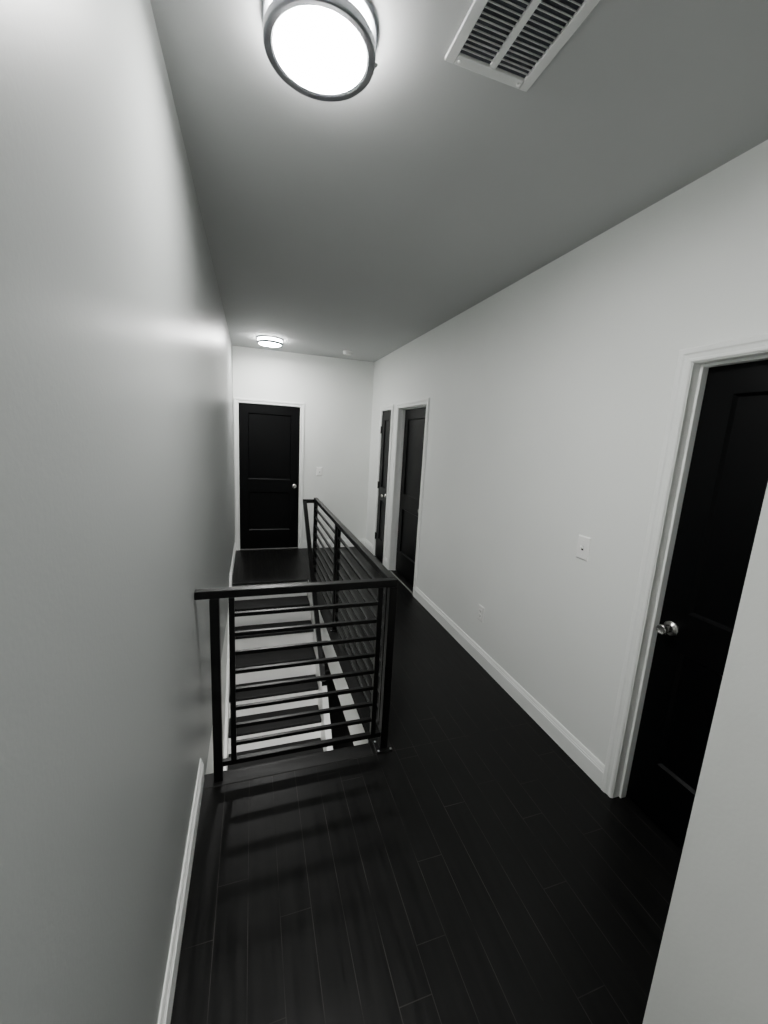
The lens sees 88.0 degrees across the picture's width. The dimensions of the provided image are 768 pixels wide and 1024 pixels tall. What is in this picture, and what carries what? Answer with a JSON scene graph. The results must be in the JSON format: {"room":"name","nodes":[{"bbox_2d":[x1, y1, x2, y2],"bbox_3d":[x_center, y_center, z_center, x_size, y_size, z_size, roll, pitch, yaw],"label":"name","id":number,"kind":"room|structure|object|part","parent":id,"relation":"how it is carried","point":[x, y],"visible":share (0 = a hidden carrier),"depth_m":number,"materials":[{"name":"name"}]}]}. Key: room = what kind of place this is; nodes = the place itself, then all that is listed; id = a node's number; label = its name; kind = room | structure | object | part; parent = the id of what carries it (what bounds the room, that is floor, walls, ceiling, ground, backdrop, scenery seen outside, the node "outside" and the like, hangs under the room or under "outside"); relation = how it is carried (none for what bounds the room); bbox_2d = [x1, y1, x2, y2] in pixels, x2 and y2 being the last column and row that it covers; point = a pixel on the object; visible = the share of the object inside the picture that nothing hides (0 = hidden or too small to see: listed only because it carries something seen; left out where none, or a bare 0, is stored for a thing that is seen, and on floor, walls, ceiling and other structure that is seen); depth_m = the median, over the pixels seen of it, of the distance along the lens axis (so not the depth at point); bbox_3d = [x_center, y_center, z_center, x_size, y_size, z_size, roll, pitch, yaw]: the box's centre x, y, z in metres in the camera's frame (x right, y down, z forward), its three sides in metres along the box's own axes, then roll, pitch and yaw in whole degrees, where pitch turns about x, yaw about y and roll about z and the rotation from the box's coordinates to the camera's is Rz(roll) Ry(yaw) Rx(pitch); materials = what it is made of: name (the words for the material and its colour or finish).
{"room":"upstairs hallway","nodes":[
{"label":"upstairs hallway","id":0,"kind":"room"},
{"bbox_2d":[0,0,237,1023],"bbox_3d":[-1.432,1.047,3.387,0.120,5.591,11.600,0,11,-18],"label":"wall","id":1,"kind":"structure","parent":0,"point":[117,441],"depth_m":0.68,"materials":[{"name":"white paint"}]},
{"bbox_2d":[158,759,203,1023],"bbox_3d":[-0.226,1.640,-0.051,0.015,0.121,4.222,0,11,-18],"label":"baseboard","id":2,"kind":"structure","parent":1,"relation":"attached to","point":[165,1013],"depth_m":1.33,"materials":[{"name":"white wood"}]},
{"bbox_2d":[230,543,235,575],"bbox_3d":[-1.908,0.605,5.040,0.015,0.121,1.284,0,11,-18],"label":"baseboard","id":3,"kind":"structure","parent":1,"relation":"attached to","point":[234,550],"depth_m":4.94,"materials":[{"name":"white wood"}]},
{"bbox_2d":[240,620,353,751],"bbox_3d":[-0.172,3.669,4.712,3.320,0.100,10.900,0,11,-18],"label":"floor","id":4,"kind":"structure","parent":0,"point":[335,717],"depth_m":6.38,"materials":[{"name":"wood"}]},
{"bbox_2d":[224,572,332,770],"bbox_3d":[-0.989,3.003,3.743,0.928,4.259,2.610,0,11,-18],"label":"staircase","id":5,"kind":"structure","parent":4,"relation":"on","point":[301,599],"depth_m":4.04,"materials":[{"name":"white wood"}]},
{"bbox_2d":[232,346,373,548],"bbox_3d":[-1.154,-0.695,5.778,1.920,3.008,0.120,0,11,-18],"label":"wall","id":6,"kind":"structure","parent":0,"point":[336,393],"depth_m":5.73,"materials":[{"name":"paint"}]},
{"bbox_2d":[233,397,304,549],"bbox_3d":[-1.619,-0.496,5.636,0.933,2.097,0.169,0,11,-18],"label":"door","id":7,"kind":"structure","parent":6,"relation":"in","point":[268,434],"depth_m":5.61,"materials":[{"name":"black wood"}]},
{"bbox_3d":[-1.592,-0.902,5.549,0.573,0.900,0.013,0,11,-18],"label":"panel","id":8,"kind":"part","parent":7,"relation":"part of","materials":[{"name":"black wood"}]},
{"bbox_3d":[-1.642,-0.014,5.713,0.573,0.550,0.013,0,11,-18],"label":"panel","id":9,"kind":"part","parent":7,"relation":"part of","materials":[{"name":"black wood"}]},
{"bbox_2d":[316,467,321,475],"bbox_3d":[-0.941,-0.590,5.793,0.084,0.126,0.023,0,11,-18],"label":"light switch","id":10,"kind":"object","parent":6,"relation":"attached to","point":[318,469],"visible":1,"depth_m":5.79,"materials":[{"name":"white plastic"}]},
{"bbox_2d":[302,539,364,547],"bbox_3d":[-0.752,0.478,6.077,0.980,0.121,0.015,0,11,-18],"label":"baseboard","id":11,"kind":"structure","parent":6,"relation":"attached to","point":[304,542],"depth_m":6.04,"materials":[{"name":"white wood"}]},
{"bbox_2d":[170,547,682,1023],"bbox_3d":[0.110,1.444,2.161,2.040,0.261,8.214,0,11,-18],"label":"floor","id":12,"kind":"structure","parent":0,"point":[469,870],"depth_m":1.56,"materials":[{"name":"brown wood"}]},
{"bbox_2d":[194,498,397,782],"bbox_3d":[-0.809,0.747,3.228,0.964,1.330,2.706,0,11,-18],"label":"stair railing","id":13,"kind":"object","parent":12,"relation":"on","point":[381,718],"visible":1,"depth_m":2.02,"materials":[{"name":"black metal"}]},
{"bbox_3d":[-0.780,0.842,1.854,0.040,0.934,0.040,0,11,-18],"label":"post","id":14,"kind":"part","parent":13,"relation":"part of","materials":[{"name":"black metal"}]},
{"bbox_3d":[-0.382,0.360,1.887,0.939,0.036,0.040,0,11,-18],"label":"rail","id":15,"kind":"part","parent":13,"relation":"part of","materials":[{"name":"black metal"}]},
{"bbox_3d":[-0.658,0.640,3.904,0.124,1.312,1.497,0,11,-18],"label":"handrail","id":16,"kind":"part","parent":13,"relation":"part of","materials":[{"name":"black metal"}]},
{"bbox_3d":[-0.795,0.338,4.579,0.040,0.934,0.040,0,11,-18],"label":"post","id":17,"kind":"part","parent":13,"relation":"part of","materials":[{"name":"black metal"}]},
{"bbox_3d":[-0.412,0.574,3.418,0.040,0.934,0.040,0,11,-18],"label":"post","id":18,"kind":"part","parent":13,"relation":"part of","materials":[{"name":"black metal"}]},
{"bbox_3d":[-0.368,0.104,3.278,0.040,0.036,2.641,0,11,-18],"label":"rail","id":19,"kind":"part","parent":13,"relation":"part of","materials":[{"name":"black metal"}]},
{"bbox_3d":[-0.008,1.294,2.201,0.090,0.006,0.090,0,11,-18],"label":"plate","id":20,"kind":"part","parent":13,"relation":"part of","materials":[{"name":"black metal"}]},
{"bbox_3d":[0.018,0.838,2.117,0.040,0.934,0.040,0,11,-18],"label":"post","id":21,"kind":"part","parent":13,"relation":"part of","materials":[{"name":"black metal"}]},
{"bbox_2d":[308,581,367,745],"bbox_3d":[-0.491,1.172,3.481,0.017,0.268,2.608,0,11,-18],"label":"trim","id":22,"kind":"structure","parent":12,"relation":"attached to","point":[334,667],"depth_m":2.94,"materials":[{"name":"white wood"}]},
{"bbox_2d":[150,0,767,361],"bbox_3d":[0.215,-1.431,1.611,2.160,0.100,8.454,0,11,-18],"label":"ceiling","id":23,"kind":"structure","parent":0,"point":[363,224],"depth_m":1.49,"materials":[{"name":"paint"}]},
{"bbox_2d":[256,335,283,347],"bbox_3d":[-1.333,-1.993,4.657,0.305,0.072,0.300,0,11,-18],"label":"ceiling light","id":24,"kind":"object","parent":23,"relation":"attached to","point":[263,340],"visible":1,"depth_m":4.57,"materials":[{"name":"glass"}]},
{"bbox_2d":[259,342,280,346],"bbox_3d":[-1.337,-1.964,4.661,0.247,0.014,0.247,0,11,-18],"label":"diffuser","id":25,"kind":"object","parent":24,"relation":"attached to","point":[267,344],"depth_m":4.63,"materials":[{"name":"white glass"}]},
{"bbox_2d":[263,0,377,101],"bbox_3d":[-0.167,-1.264,1.071,0.305,0.072,0.300,0,11,-18],"label":"ceiling light","id":26,"kind":"object","parent":23,"relation":"attached to","point":[323,50],"visible":1,"depth_m":1.04,"materials":[{"name":"glass"}]},
{"bbox_2d":[273,6,365,93],"bbox_3d":[-0.171,-1.236,1.076,0.247,0.014,0.247,0,11,-18],"label":"diffuser","id":27,"kind":"object","parent":26,"relation":"attached to","point":[317,49],"depth_m":1.05,"materials":[{"name":"white glass"}]},
{"bbox_2d":[343,350,351,355],"bbox_3d":[-0.471,-2.045,5.124,0.124,0.042,0.124,0,11,-18],"label":"smoke detector","id":28,"kind":"object","parent":23,"relation":"attached to","point":[345,352],"visible":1,"depth_m":5.08,"materials":[{"name":"white plastic"}]},
{"bbox_2d":[445,0,599,91],"bbox_3d":[0.397,-1.229,0.892,0.278,0.013,0.605,0,11,-18],"label":"ceiling vent","id":29,"kind":"object","parent":23,"relation":"in","point":[509,42],"visible":1,"depth_m":1.06,"materials":[{"name":"metal"}]},
{"bbox_2d":[366,140,767,764],"bbox_3d":[0.651,-0.317,3.563,0.120,2.748,5.504,0,11,-18],"label":"wall","id":30,"kind":"structure","parent":0,"point":[550,394],"depth_m":2.21,"materials":[{"name":"paint"}]},
{"bbox_2d":[365,539,372,553],"bbox_3d":[-0.226,0.518,6.021,0.015,0.121,0.459,0,11,-18],"label":"baseboard","id":31,"kind":"structure","parent":30,"relation":"attached to","point":[368,545],"depth_m":6.01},
{"bbox_2d":[373,404,393,564],"bbox_3d":[0.013,-0.360,5.397,0.180,2.097,0.517,0,11,-18],"label":"door","id":32,"kind":"structure","parent":30,"relation":"in","point":[386,412],"depth_m":5.41,"materials":[{"name":"black wood"}]},
{"bbox_3d":[-0.031,0.120,5.481,0.013,0.550,0.181,0,11,-18],"label":"panel","id":33,"kind":"part","parent":32,"relation":"part of","materials":[{"name":"black wood"}]},
{"bbox_3d":[0.019,-0.769,5.316,0.013,0.900,0.181,0,11,-18],"label":"panel","id":34,"kind":"part","parent":32,"relation":"part of","materials":[{"name":"black wood"}]},
{"bbox_2d":[387,398,429,596],"bbox_3d":[0.302,-0.195,4.593,0.136,2.097,0.948,0,11,-18],"label":"door","id":35,"kind":"structure","parent":30,"relation":"in","point":[412,417],"depth_m":4.74,"materials":[{"name":"black wood"}]},
{"bbox_3d":[0.310,0.284,4.693,0.013,0.550,0.588,0,11,-18],"label":"panel","id":36,"kind":"part","parent":35,"relation":"part of","materials":[{"name":"black wood"}]},
{"bbox_3d":[0.360,-0.604,4.529,0.013,0.900,0.588,0,11,-18],"label":"panel","id":37,"kind":"part","parent":35,"relation":"part of","materials":[{"name":"black wood"}]},
{"bbox_2d":[477,604,484,622],"bbox_3d":[0.747,0.784,3.077,0.010,0.120,0.076,0,11,-18],"label":"wall outlet","id":38,"kind":"object","parent":30,"relation":"attached to","point":[480,617],"visible":1,"depth_m":3.07,"materials":[{"name":"white plastic"}]},
{"bbox_2d":[414,587,604,788],"bbox_3d":[0.721,1.101,3.155,0.015,0.121,2.482,0,11,-18],"label":"baseboard","id":39,"kind":"structure","parent":30,"relation":"attached to","point":[593,767],"depth_m":2.56,"materials":[{"name":"white wood"}]},
{"bbox_2d":[576,535,590,561],"bbox_3d":[1.054,0.191,2.117,0.023,0.126,0.080,0,11,-18],"label":"light switch","id":40,"kind":"object","parent":30,"relation":"attached to","point":[583,547],"visible":1,"depth_m":2.11,"materials":[{"name":"white plastic"}]},
{"bbox_2d":[601,333,767,849],"bbox_3d":[1.339,0.444,1.452,0.136,2.097,0.825,0,11,-18],"label":"door","id":41,"kind":"structure","parent":30,"relation":"in","point":[712,478],"depth_m":1.66,"materials":[{"name":"black wood"}]},
{"bbox_3d":[1.232,0.511,1.738,0.065,0.066,0.066,0,11,-18],"label":"knob","id":42,"kind":"part","parent":41,"relation":"part of","materials":[{"name":"silver metal"}]},
{"bbox_3d":[1.338,0.923,1.549,0.013,0.550,0.465,0,11,-18],"label":"panel","id":43,"kind":"part","parent":41,"relation":"part of","materials":[{"name":"black wood"}]},
{"bbox_3d":[1.388,0.035,1.385,0.013,0.900,0.465,0,11,-18],"label":"panel","id":44,"kind":"part","parent":41,"relation":"part of","materials":[{"name":"black wood"}]},
{"bbox_2d":[643,483,767,1023],"bbox_3d":[1.526,0.475,-0.456,0.980,2.748,2.830,0,11,-18],"label":"wall","id":45,"kind":"structure","parent":0,"point":[712,963],"depth_m":0.72,"materials":[{"name":"paint"}]}
]}

